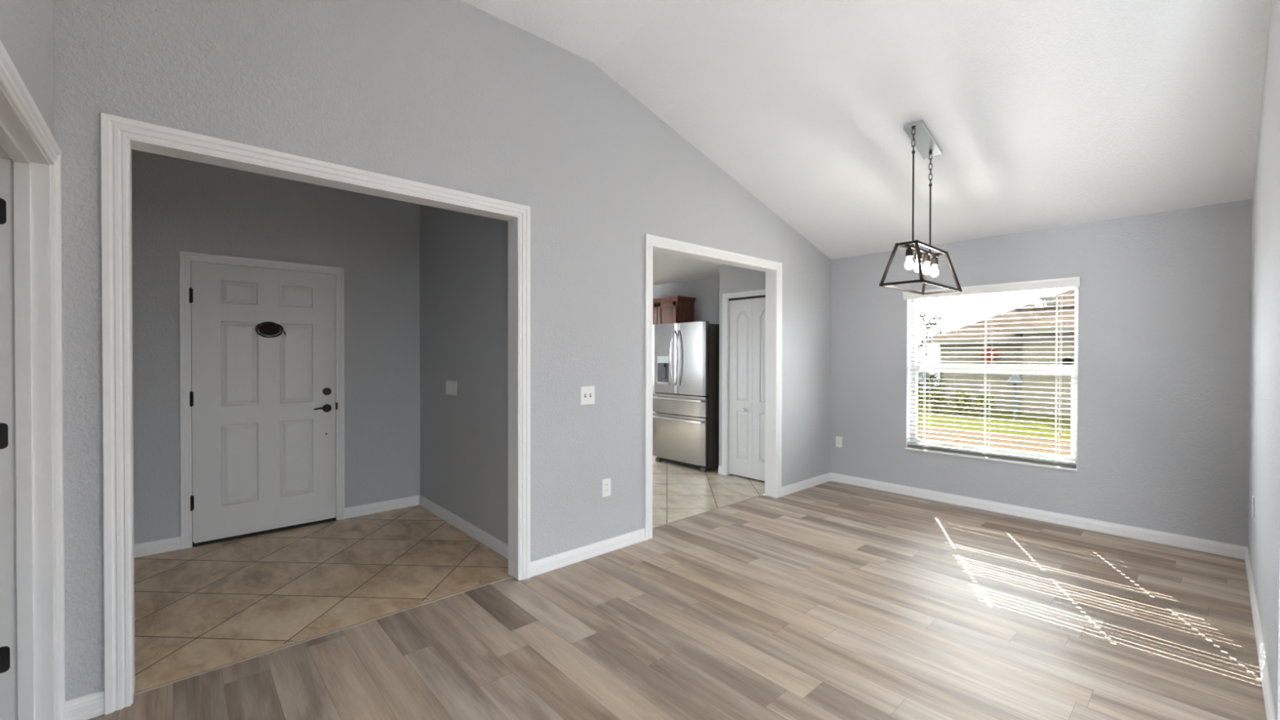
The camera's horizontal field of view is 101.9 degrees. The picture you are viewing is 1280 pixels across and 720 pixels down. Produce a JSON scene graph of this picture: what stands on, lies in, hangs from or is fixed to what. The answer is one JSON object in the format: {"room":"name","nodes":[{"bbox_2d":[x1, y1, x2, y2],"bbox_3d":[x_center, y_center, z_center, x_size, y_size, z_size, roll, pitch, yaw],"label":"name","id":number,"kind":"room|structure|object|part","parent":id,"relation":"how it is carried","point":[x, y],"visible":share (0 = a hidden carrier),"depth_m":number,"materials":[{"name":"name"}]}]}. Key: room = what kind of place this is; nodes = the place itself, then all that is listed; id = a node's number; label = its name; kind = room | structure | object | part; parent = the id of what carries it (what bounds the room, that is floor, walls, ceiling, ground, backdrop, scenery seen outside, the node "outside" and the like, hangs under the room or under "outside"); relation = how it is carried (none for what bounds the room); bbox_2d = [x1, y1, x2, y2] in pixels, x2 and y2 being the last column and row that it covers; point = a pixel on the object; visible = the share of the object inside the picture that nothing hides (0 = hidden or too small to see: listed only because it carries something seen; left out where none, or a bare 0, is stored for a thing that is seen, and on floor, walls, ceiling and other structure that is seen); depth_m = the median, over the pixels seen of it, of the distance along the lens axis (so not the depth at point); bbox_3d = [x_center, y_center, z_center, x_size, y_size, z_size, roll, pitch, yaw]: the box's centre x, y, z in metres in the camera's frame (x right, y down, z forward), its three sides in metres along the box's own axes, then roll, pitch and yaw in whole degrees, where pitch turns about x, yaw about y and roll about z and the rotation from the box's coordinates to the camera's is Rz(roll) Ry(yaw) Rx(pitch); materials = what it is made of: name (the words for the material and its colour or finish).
{"room":"empty dining room","nodes":[
{"label":"empty dining room","id":0,"kind":"room"},
{"bbox_2d":[0,0,54,658],"bbox_3d":[0.431,-0.299,-1.060,0.135,3.370,8.092,0,1,-42],"label":"wall","id":1,"kind":"structure","parent":0,"point":[26,26],"depth_m":1.62,"materials":[{"name":"grey paint"}]},
{"bbox_2d":[0,85,54,719],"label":"door","id":2,"kind":"structure","parent":1,"relation":"in","point":[27,660],"depth_m":1.80,"materials":[{"name":"white paint"}]},
{"bbox_2d":[0,40,65,719],"bbox_3d":[-1.780,0.297,1.514,0.018,2.129,1.076,0,1,-42],"label":"trim","id":3,"kind":"structure","parent":1,"relation":"attached to","point":[12,84],"depth_m":1.86,"materials":[{"name":"white paint"}]},
{"bbox_2d":[131,149,420,544],"bbox_3d":[-2.824,-0.346,4.161,2.251,3.370,0.150,0,1,-42],"label":"wall","id":4,"kind":"structure","parent":0,"point":[179,205],"depth_m":4.09,"materials":[{"name":"grey paint"}]},
{"bbox_2d":[133,536,181,558],"bbox_3d":[-3.386,1.297,3.560,0.357,0.088,0.014,0,1,-42],"label":"baseboard","id":5,"kind":"structure","parent":4,"relation":"attached to","point":[160,546],"depth_m":3.60,"materials":[{"name":"white paint"}]},
{"bbox_2d":[179,251,344,549],"bbox_3d":[-2.902,0.285,4.053,1.031,2.109,0.214,0,1,-42],"label":"door","id":6,"kind":"structure","parent":4,"relation":"in","point":[262,419],"depth_m":3.98,"materials":[{"name":"white paint"}]},
{"bbox_2d":[255,321,285,337],"bbox_3d":[-2.852,-0.234,4.012,0.196,0.123,0.026,0,1,-42],"label":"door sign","id":7,"kind":"object","parent":6,"relation":"attached to","point":[267,328],"visible":1,"depth_m":4.00,"materials":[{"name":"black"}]},
{"bbox_3d":[-2.861,-0.236,4.007,0.140,0.094,0.014,0,1,-42],"label":"oval plate","id":8,"kind":"part","parent":7,"relation":"part of","materials":[{"name":"black metal"}]},
{"bbox_3d":[-2.586,0.398,4.235,0.134,0.066,0.060,0,1,-42],"label":"lever handle","id":9,"kind":"part","parent":6,"relation":"part of","materials":[{"name":"brown metal"}]},
{"bbox_2d":[344,494,419,519],"bbox_3d":[-2.256,1.290,4.577,0.623,0.088,0.014,0,1,-42],"label":"baseboard","id":10,"kind":"structure","parent":4,"relation":"attached to","point":[378,507],"depth_m":4.56,"materials":[{"name":"white paint"}]},
{"bbox_2d":[133,505,511,692],"bbox_3d":[-2.164,1.376,3.438,2.011,0.060,2.131,0,1,-42],"label":"floor tile","id":11,"kind":"structure","parent":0,"point":[202,608],"depth_m":3.13,"materials":[{"name":"beige tile"}]},
{"bbox_2d":[133,575,512,695],"bbox_3d":[-1.425,1.356,2.670,1.697,0.014,0.012,0,1,-42],"label":"trim","id":12,"kind":"structure","parent":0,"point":[450,595],"depth_m":2.49,"materials":[{"name":"silver metal"}]},
{"bbox_2d":[53,0,831,701],"bbox_3d":[-0.058,-0.339,3.862,5.724,3.370,0.120,0,1,-42],"label":"wall","id":13,"kind":"structure","parent":0,"point":[455,95],"depth_m":2.99,"materials":[{"name":"grey paint"}]},
{"bbox_2d":[65,689,104,719],"bbox_3d":[-2.092,1.312,1.958,0.102,0.088,0.014,0,1,-42],"label":"baseboard","id":14,"kind":"structure","parent":13,"relation":"attached to","point":[91,705],"depth_m":1.96,"materials":[{"name":"white paint"}]},
{"bbox_2d":[100,112,530,715],"bbox_3d":[-1.407,0.205,2.642,1.841,2.296,0.140,0,1,-42],"label":"trim","id":15,"kind":"structure","parent":13,"relation":"attached to","point":[119,135],"depth_m":2.07,"materials":[{"name":"white paint"}]},
{"bbox_2d":[580,386,595,404],"bbox_3d":[-0.350,0.240,3.512,0.118,0.124,0.016,0,1,-42],"label":"light switch","id":16,"kind":"object","parent":13,"relation":"attached to","point":[587,393],"visible":1,"depth_m":3.51,"materials":[{"name":"white plastic"}]},
{"bbox_2d":[530,528,645,577],"bbox_3d":[-0.325,1.302,3.548,0.970,0.088,0.014,0,1,-42],"label":"baseboard","id":17,"kind":"structure","parent":13,"relation":"attached to","point":[547,564],"depth_m":3.50,"materials":[{"name":"white paint"}]},
{"bbox_2d":[601,477,610,497],"bbox_3d":[-0.234,0.892,3.629,0.078,0.125,0.008,0,1,-42],"label":"wall outlet","id":18,"kind":"object","parent":13,"relation":"attached to","point":[606,483],"visible":1,"depth_m":3.62,"materials":[{"name":"white plastic"}]},
{"bbox_2d":[644,233,782,540],"bbox_3d":[0.667,0.201,4.509,1.801,2.282,0.140,0,1,-42],"label":"trim","id":19,"kind":"structure","parent":13,"relation":"attached to","point":[773,269],"depth_m":4.87,"materials":[{"name":"white paint"}]},
{"bbox_2d":[781,472,831,496],"bbox_3d":[1.743,1.290,5.409,0.992,0.088,0.014,0,1,-42],"label":"baseboard","id":20,"kind":"structure","parent":13,"relation":"attached to","point":[797,486],"depth_m":5.37,"materials":[{"name":"white paint"}]},
{"bbox_2d":[419,204,507,544],"bbox_3d":[-1.334,-0.343,4.098,0.120,3.370,1.937,0,1,-42],"label":"wall","id":21,"kind":"structure","parent":0,"point":[464,256],"depth_m":4.04,"materials":[{"name":"grey paint"}]},
{"bbox_2d":[445,380,456,395],"bbox_3d":[-1.537,0.228,4.230,0.008,0.117,0.201,0,1,-42],"label":"light switch","id":22,"kind":"object","parent":21,"relation":"attached to","point":[451,386],"visible":1,"depth_m":4.23,"materials":[{"name":"white plastic"}]},
{"bbox_2d":[418,494,507,558],"bbox_3d":[-1.386,1.296,4.066,0.014,0.088,1.937,0,1,-42],"label":"baseboard","id":23,"kind":"structure","parent":21,"relation":"attached to","point":[493,543],"depth_m":4.00,"materials":[{"name":"white paint"}]},
{"bbox_2d":[88,480,1266,719],"bbox_3d":[0.946,1.405,0.381,8.904,0.060,9.520,0,1,-42],"label":"floor","id":24,"kind":"structure","parent":0,"point":[831,600],"depth_m":2.56,"materials":[{"name":"wood"}]},
{"bbox_2d":[653,250,724,285],"bbox_3d":[-0.714,-1.165,6.269,3.713,0.100,4.348,0,1,-42],"label":"ceiling","id":25,"kind":"structure","parent":0,"point":[667,268],"depth_m":6.35,"materials":[{"name":"white paint"}]},
{"bbox_2d":[652,494,763,528],"bbox_3d":[0.601,1.344,4.590,1.657,0.014,0.012,0,1,-42],"label":"trim","id":26,"kind":"structure","parent":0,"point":[760,495],"depth_m":4.56,"materials":[{"name":"silver metal"}]},
{"bbox_2d":[652,455,764,527],"bbox_3d":[-0.732,1.355,6.215,3.593,0.060,4.200,0,1,-42],"label":"floor tile","id":27,"kind":"structure","parent":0,"point":[678,491],"depth_m":5.32,"materials":[{"name":"tile"}]},
{"bbox_2d":[652,320,719,471],"bbox_3d":[0.699,0.429,6.636,0.797,1.790,0.915,0,1,-42],"label":"refrigerator","id":28,"kind":"object","parent":27,"relation":"on","point":[686,380],"visible":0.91,"depth_m":6.30,"materials":[{"name":"silver metal"}]},
{"bbox_3d":[0.294,-0.004,6.598,0.006,0.087,0.207,0,1,-42],"label":"control panel","id":29,"kind":"part","parent":28,"relation":"part of","materials":[{"name":"white plastic"}]},
{"bbox_3d":[0.295,0.131,6.600,0.005,0.358,0.237,0,1,-42],"label":"dispenser frame","id":30,"kind":"part","parent":28,"relation":"part of","materials":[{"name":"metal"}]},
{"bbox_3d":[0.330,-0.020,6.609,0.062,0.878,0.456,0,1,-42],"label":"door","id":31,"kind":"part","parent":28,"relation":"part of","materials":[{"name":"silver metal"}]},
{"bbox_3d":[0.406,-0.024,6.424,0.083,0.689,0.027,0,1,-31],"label":"handle","id":32,"kind":"part","parent":28,"relation":"part of","materials":[{"name":"metal"}]},
{"bbox_3d":[0.461,-0.024,6.364,0.026,0.689,0.083,0,1,37],"label":"handle","id":33,"kind":"part","parent":28,"relation":"part of","materials":[{"name":"metal"}]},
{"bbox_3d":[0.482,0.968,6.446,0.062,0.565,0.915,0,1,-42],"label":"drawer","id":34,"kind":"part","parent":28,"relation":"part of","materials":[{"name":"silver metal"}]},
{"bbox_3d":[0.482,0.553,6.443,0.062,0.241,0.915,0,1,-42],"label":"drawer","id":35,"kind":"part","parent":28,"relation":"part of","materials":[{"name":"silver metal"}]},
{"bbox_3d":[0.637,-0.017,6.268,0.062,0.878,0.456,0,1,-42],"label":"door","id":36,"kind":"part","parent":28,"relation":"part of","materials":[{"name":"silver metal"}]},
{"bbox_2d":[719,264,765,466],"bbox_3d":[1.522,0.111,5.990,0.772,2.440,0.923,0,1,-42],"label":"wall","id":37,"kind":"structure","parent":0,"point":[732,279],"depth_m":5.96,"materials":[{"name":"grey paint"}]},
{"bbox_2d":[718,466,721,474],"bbox_3d":[0.937,1.284,6.060,0.014,0.088,0.053,0,1,-42],"label":"baseboard","id":38,"kind":"structure","parent":37,"relation":"attached to","point":[719,467],"depth_m":6.06,"materials":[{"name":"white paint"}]},
{"bbox_2d":[721,288,765,481],"bbox_3d":[1.260,0.285,5.768,0.118,2.095,0.791,0,1,-42],"label":"door","id":39,"kind":"structure","parent":37,"relation":"in","point":[744,313],"depth_m":5.83,"materials":[{"name":"white paint"}]},
{"bbox_2d":[461,0,1271,259],"bbox_3d":[2.636,-1.554,0.913,6.034,1.084,8.092,0,1,-42],"label":"ceiling","id":40,"kind":"structure","parent":0,"point":[1042,114],"depth_m":3.22,"materials":[{"name":"white paint"}]},
{"bbox_2d":[879,120,962,295],"bbox_3d":[1.933,-1.031,3.549,0.750,1.096,0.273,0,1,-42],"label":"pendant lamp","id":41,"kind":"object","parent":40,"relation":"hanging from","point":[922,138],"visible":1,"depth_m":3.52,"materials":[{"name":"black metal"}]},
{"bbox_2d":[905,247,913,257],"bbox_3d":[1.765,-0.708,3.401,0.046,0.064,0.046,0,1,-42],"label":"socket","id":42,"kind":"object","parent":41,"relation":"attached to","point":[909,251],"depth_m":3.39,"materials":[{"name":"black metal"}]},
{"bbox_3d":[1.765,-0.636,3.401,0.052,0.088,0.052,0,1,-42],"label":"bulb","id":43,"kind":"part","parent":41,"relation":"part of","materials":[{"name":"white glass"}]},
{"bbox_3d":[1.815,-1.071,3.448,0.020,0.639,0.020,0,1,-42],"label":"rod","id":44,"kind":"part","parent":41,"relation":"part of","materials":[{"name":"black metal"}]},
{"bbox_3d":[1.815,-1.463,3.445,0.023,0.175,0.024,0,1,-42],"label":"chain","id":45,"kind":"part","parent":41,"relation":"part of","materials":[{"name":"black metal"}]},
{"bbox_3d":[1.877,-0.636,3.502,0.052,0.088,0.052,0,1,-42],"label":"bulb","id":46,"kind":"part","parent":41,"relation":"part of","materials":[{"name":"white glass"}]},
{"bbox_2d":[914,250,922,260],"bbox_3d":[1.877,-0.708,3.501,0.046,0.064,0.046,0,1,-42],"label":"socket","id":47,"kind":"object","parent":41,"relation":"attached to","point":[915,256],"depth_m":3.49,"materials":[{"name":"black metal"}]},
{"bbox_3d":[1.932,-0.626,3.552,0.750,0.286,0.273,0,1,-42],"label":"cage frame","id":48,"kind":"part","parent":41,"relation":"part of","materials":[{"name":"black metal"}]},
{"bbox_2d":[922,253,930,262],"bbox_3d":[1.988,-0.709,3.602,0.046,0.064,0.046,0,1,-42],"label":"socket","id":49,"kind":"object","parent":41,"relation":"attached to","point":[926,259],"depth_m":3.59,"materials":[{"name":"black metal"}]},
{"bbox_3d":[1.988,-0.637,3.602,0.052,0.088,0.052,0,1,-42],"label":"bulb","id":50,"kind":"part","parent":41,"relation":"part of","materials":[{"name":"white glass"}]},
{"bbox_3d":[2.044,-1.346,3.652,0.023,0.237,0.024,0,1,-42],"label":"chain","id":51,"kind":"part","parent":41,"relation":"part of","materials":[{"name":"black metal"}]},
{"bbox_3d":[2.043,-0.998,3.655,0.020,0.489,0.020,0,1,-42],"label":"rod","id":52,"kind":"part","parent":41,"relation":"part of","materials":[{"name":"black metal"}]},
{"bbox_2d":[930,256,937,265],"bbox_3d":[2.100,-0.710,3.702,0.046,0.064,0.046,0,1,-42],"label":"socket","id":53,"kind":"object","parent":41,"relation":"attached to","point":[934,261],"depth_m":3.69,"materials":[{"name":"black metal"}]},
{"bbox_3d":[2.100,-0.638,3.702,0.052,0.088,0.052,0,1,-42],"label":"bulb","id":54,"kind":"part","parent":41,"relation":"part of","materials":[{"name":"white glass"}]},
{"bbox_2d":[652,199,1252,546],"bbox_3d":[1.769,0.099,6.255,0.190,2.460,7.470,0,1,-42],"label":"wall","id":55,"kind":"structure","parent":0,"point":[1163,382],"depth_m":4.00,"materials":[{"name":"grey paint"}]},
{"bbox_2d":[653,295,696,324],"bbox_3d":[0.379,-0.474,7.373,0.368,0.783,0.782,0,1,-42],"label":"upper cabinet","id":56,"kind":"object","parent":55,"relation":"attached to","point":[670,309],"visible":0.32,"depth_m":7.13,"materials":[{"name":"brown wood"}]},
{"bbox_3d":[0.126,-0.446,7.416,0.020,0.707,0.356,0,1,-42],"label":"door","id":57,"kind":"part","parent":56,"relation":"part of","materials":[{"name":"brown wood"}]},
{"bbox_3d":[0.372,-0.444,7.142,0.020,0.707,0.356,0,1,-42],"label":"door","id":58,"kind":"part","parent":56,"relation":"part of","materials":[{"name":"brown wood"}]},
{"bbox_3d":[0.380,-0.836,7.370,0.368,0.058,0.782,0,1,-42],"label":"crown moulding","id":59,"kind":"part","parent":56,"relation":"part of","materials":[{"name":"brown wood"}]},
{"bbox_2d":[835,435,842,447],"bbox_3d":[2.171,0.893,5.665,0.008,0.118,0.072,0,1,-42],"label":"wall outlet","id":60,"kind":"object","parent":55,"relation":"attached to","point":[838,439],"visible":1,"depth_m":5.66,"materials":[{"name":"white plastic"}]},
{"bbox_2d":[904,286,1078,471],"bbox_3d":[3.141,0.117,4.716,0.210,1.546,1.322,0,1,-42],"label":"window","id":61,"kind":"structure","parent":55,"relation":"in","point":[910,352],"depth_m":4.75,"materials":[{"name":"white paint"}]},
{"bbox_3d":[3.114,0.880,4.699,0.140,0.020,1.322,0,1,-42],"label":"sill","id":62,"kind":"part","parent":61,"relation":"part of","materials":[{"name":"white stone"}]},
{"bbox_2d":[902,276,1080,467],"bbox_3d":[3.088,0.098,4.674,0.115,1.532,1.348,0,1,-42],"label":"window blind","id":63,"kind":"object","parent":61,"relation":"attached to","point":[1056,283],"visible":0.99,"depth_m":4.55,"materials":[{"name":"white plastic"}]},
{"bbox_3d":[2.773,0.121,5.061,0.047,1.462,0.004,0,1,-42],"label":"ladder cord","id":64,"kind":"part","parent":63,"relation":"part of","materials":[{"name":"white fabric"}]},
{"bbox_3d":[3.113,0.125,4.683,0.047,1.462,0.004,0,1,-42],"label":"ladder cord","id":65,"kind":"part","parent":63,"relation":"part of","materials":[{"name":"white fabric"}]},
{"bbox_3d":[3.110,0.855,4.691,0.050,0.018,1.294,0,1,-42],"label":"rail","id":66,"kind":"part","parent":63,"relation":"part of","materials":[{"name":"white plastic"}]},
{"bbox_3d":[3.452,0.129,4.306,0.047,1.462,0.004,0,1,-42],"label":"ladder cord","id":67,"kind":"part","parent":63,"relation":"part of","materials":[{"name":"white fabric"}]},
{"bbox_3d":[3.450,0.008,4.258,0.012,1.220,0.022,0,1,-42],"label":"pull cord","id":68,"kind":"part","parent":63,"relation":"part of","materials":[{"name":"white fabric"}]},
{"bbox_3d":[3.167,0.447,4.739,0.034,0.781,1.238,0,1,-42],"label":"sash","id":69,"kind":"part","parent":61,"relation":"part of","materials":[{"name":"white plastic"}]},
{"bbox_3d":[3.194,-0.268,4.757,0.033,0.705,1.244,0,1,-42],"label":"sash","id":70,"kind":"part","parent":61,"relation":"part of","materials":[{"name":"white plastic"}]},
{"bbox_2d":[831,472,1246,559],"bbox_3d":[3.106,1.299,4.625,0.014,0.088,3.002,0,1,-42],"label":"baseboard","id":71,"kind":"structure","parent":55,"relation":"attached to","point":[1222,548],"depth_m":4.24,"materials":[{"name":"white paint"}]},
{"bbox_2d":[1248,0,1279,719],"bbox_3d":[3.208,-0.221,2.603,2.554,3.165,0.120,0,1,-42],"label":"wall","id":72,"kind":"structure","parent":0,"point":[1264,529],"depth_m":2.32,"materials":[{"name":"grey paint"}]},
{"bbox_2d":[1251,494,1253,517],"bbox_3d":[3.560,0.850,3.016,0.074,0.120,0.008,0,1,-42],"label":"wall outlet","id":73,"kind":"object","parent":72,"relation":"attached to","point":[1252,500],"visible":1,"depth_m":2.99,"materials":[{"name":"white plastic"}]},
{"bbox_3d":[3.561,0.850,3.015,0.074,0.120,0.005,0,1,-42],"label":"plate","id":74,"kind":"part","parent":73,"relation":"part of","materials":[{"name":"white plastic"}]},
{"bbox_2d":[1244,546,1275,719],"bbox_3d":[3.161,1.315,2.665,2.554,0.088,0.014,0,1,-42],"label":"baseboard","id":75,"kind":"structure","parent":72,"relation":"attached to","point":[1266,686],"depth_m":2.35,"materials":[{"name":"white paint"}]},
{"label":"outside","id":76,"kind":"structure","parent":0,"visible":0},
{"bbox_2d":[917,390,1071,455],"bbox_3d":[28.836,1.625,39.420,84.406,0.200,100.000,0,1,-42],"label":"ground","id":77,"kind":"structure","parent":76,"point":[1022,418],"depth_m":12.71,"materials":[{"name":"green plant"}]},
{"bbox_2d":[917,387,924,409],"bbox_3d":[8.969,1.291,17.002,0.640,0.832,0.659,0,1,-42],"label":"shrub","id":78,"kind":"object","parent":77,"relation":"on","point":[921,397],"visible":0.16,"depth_m":16.81,"materials":[{"name":"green plant"}]},
{"bbox_2d":[917,358,939,393],"bbox_3d":[12.288,0.750,25.517,1.860,1.720,4.503,0,1,-42],"label":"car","id":79,"kind":"object","parent":77,"relation":"on","point":[921,359],"visible":0.12,"depth_m":23.67,"materials":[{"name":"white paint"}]},
{"bbox_2d":[917,309,947,359],"bbox_3d":[15.578,-0.552,28.070,2.315,4.400,2.540,0,1,-42],"label":"young tree","id":80,"kind":"object","parent":77,"relation":"on","point":[922,312],"visible":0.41,"depth_m":27.90,"materials":[{"name":"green plant"}]},
{"bbox_2d":[917,372,950,408],"bbox_3d":[9.817,0.996,17.393,0.971,1.419,0.948,0,1,-42],"label":"shrub","id":81,"kind":"object","parent":77,"relation":"on","point":[931,376],"visible":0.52,"depth_m":17.33,"materials":[{"name":"green plant"}]},
{"bbox_2d":[925,388,949,413],"bbox_3d":[9.482,1.304,16.583,0.640,0.816,0.661,0,1,-42],"label":"shrub","id":82,"kind":"object","parent":77,"relation":"on","point":[940,394],"visible":0.9,"depth_m":16.53,"materials":[{"name":"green plant"}]},
{"bbox_3d":[9.495,1.428,16.569,0.301,0.568,0.287,0,1,-42],"label":"stem","id":83,"kind":"part","parent":82,"relation":"part of","materials":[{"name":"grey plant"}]},
{"bbox_2d":[947,390,972,414],"bbox_3d":[9.918,1.324,16.073,0.636,0.785,0.643,0,1,-42],"label":"shrub","id":84,"kind":"object","parent":77,"relation":"on","point":[964,399],"visible":0.84,"depth_m":16.00,"materials":[{"name":"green plant"}]},
{"bbox_3d":[9.926,1.440,16.058,0.301,0.554,0.287,0,1,-42],"label":"stem","id":85,"kind":"part","parent":84,"relation":"part of","materials":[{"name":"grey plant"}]},
{"bbox_2d":[972,391,997,416],"bbox_3d":[10.303,1.329,15.541,0.656,0.784,0.608,0,1,-42],"label":"shrub","id":86,"kind":"object","parent":77,"relation":"on","point":[980,406],"visible":0.74,"depth_m":15.47,"materials":[{"name":"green plant"}]},
{"bbox_2d":[920,288,1075,416],"bbox_3d":[19.583,-0.928,16.317,11.950,5.250,16.070,0,1,-42],"label":"house","id":87,"kind":"structure","parent":77,"relation":"on","point":[1067,346],"depth_m":17.05,"materials":[{"name":"beige paint"}]},
{"bbox_2d":[980,343,999,364],"bbox_3d":[11.500,-0.168,17.082,0.478,1.012,0.489,0,0,4],"label":"flowers","id":88,"kind":"object","parent":87,"relation":"hanging from","point":[985,354],"visible":0.71,"depth_m":17.04,"materials":[{"name":"red plant"}]},
{"bbox_2d":[1061,357,1073,364],"bbox_3d":[12.761,0.092,15.495,0.180,0.380,0.280,0,1,-42],"label":"wall lantern","id":89,"kind":"object","parent":87,"relation":"attached to","point":[1066,361],"visible":0.64,"depth_m":15.44,"materials":[{"name":"black metal"}]},
{"bbox_2d":[1005,373,1023,420],"bbox_3d":[10.424,1.022,14.436,0.410,1.390,0.410,0,1,-42],"label":"post","id":90,"kind":"object","parent":77,"relation":"on","point":[1011,379],"visible":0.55,"depth_m":14.40,"materials":[{"name":"white paint"}]}
]}

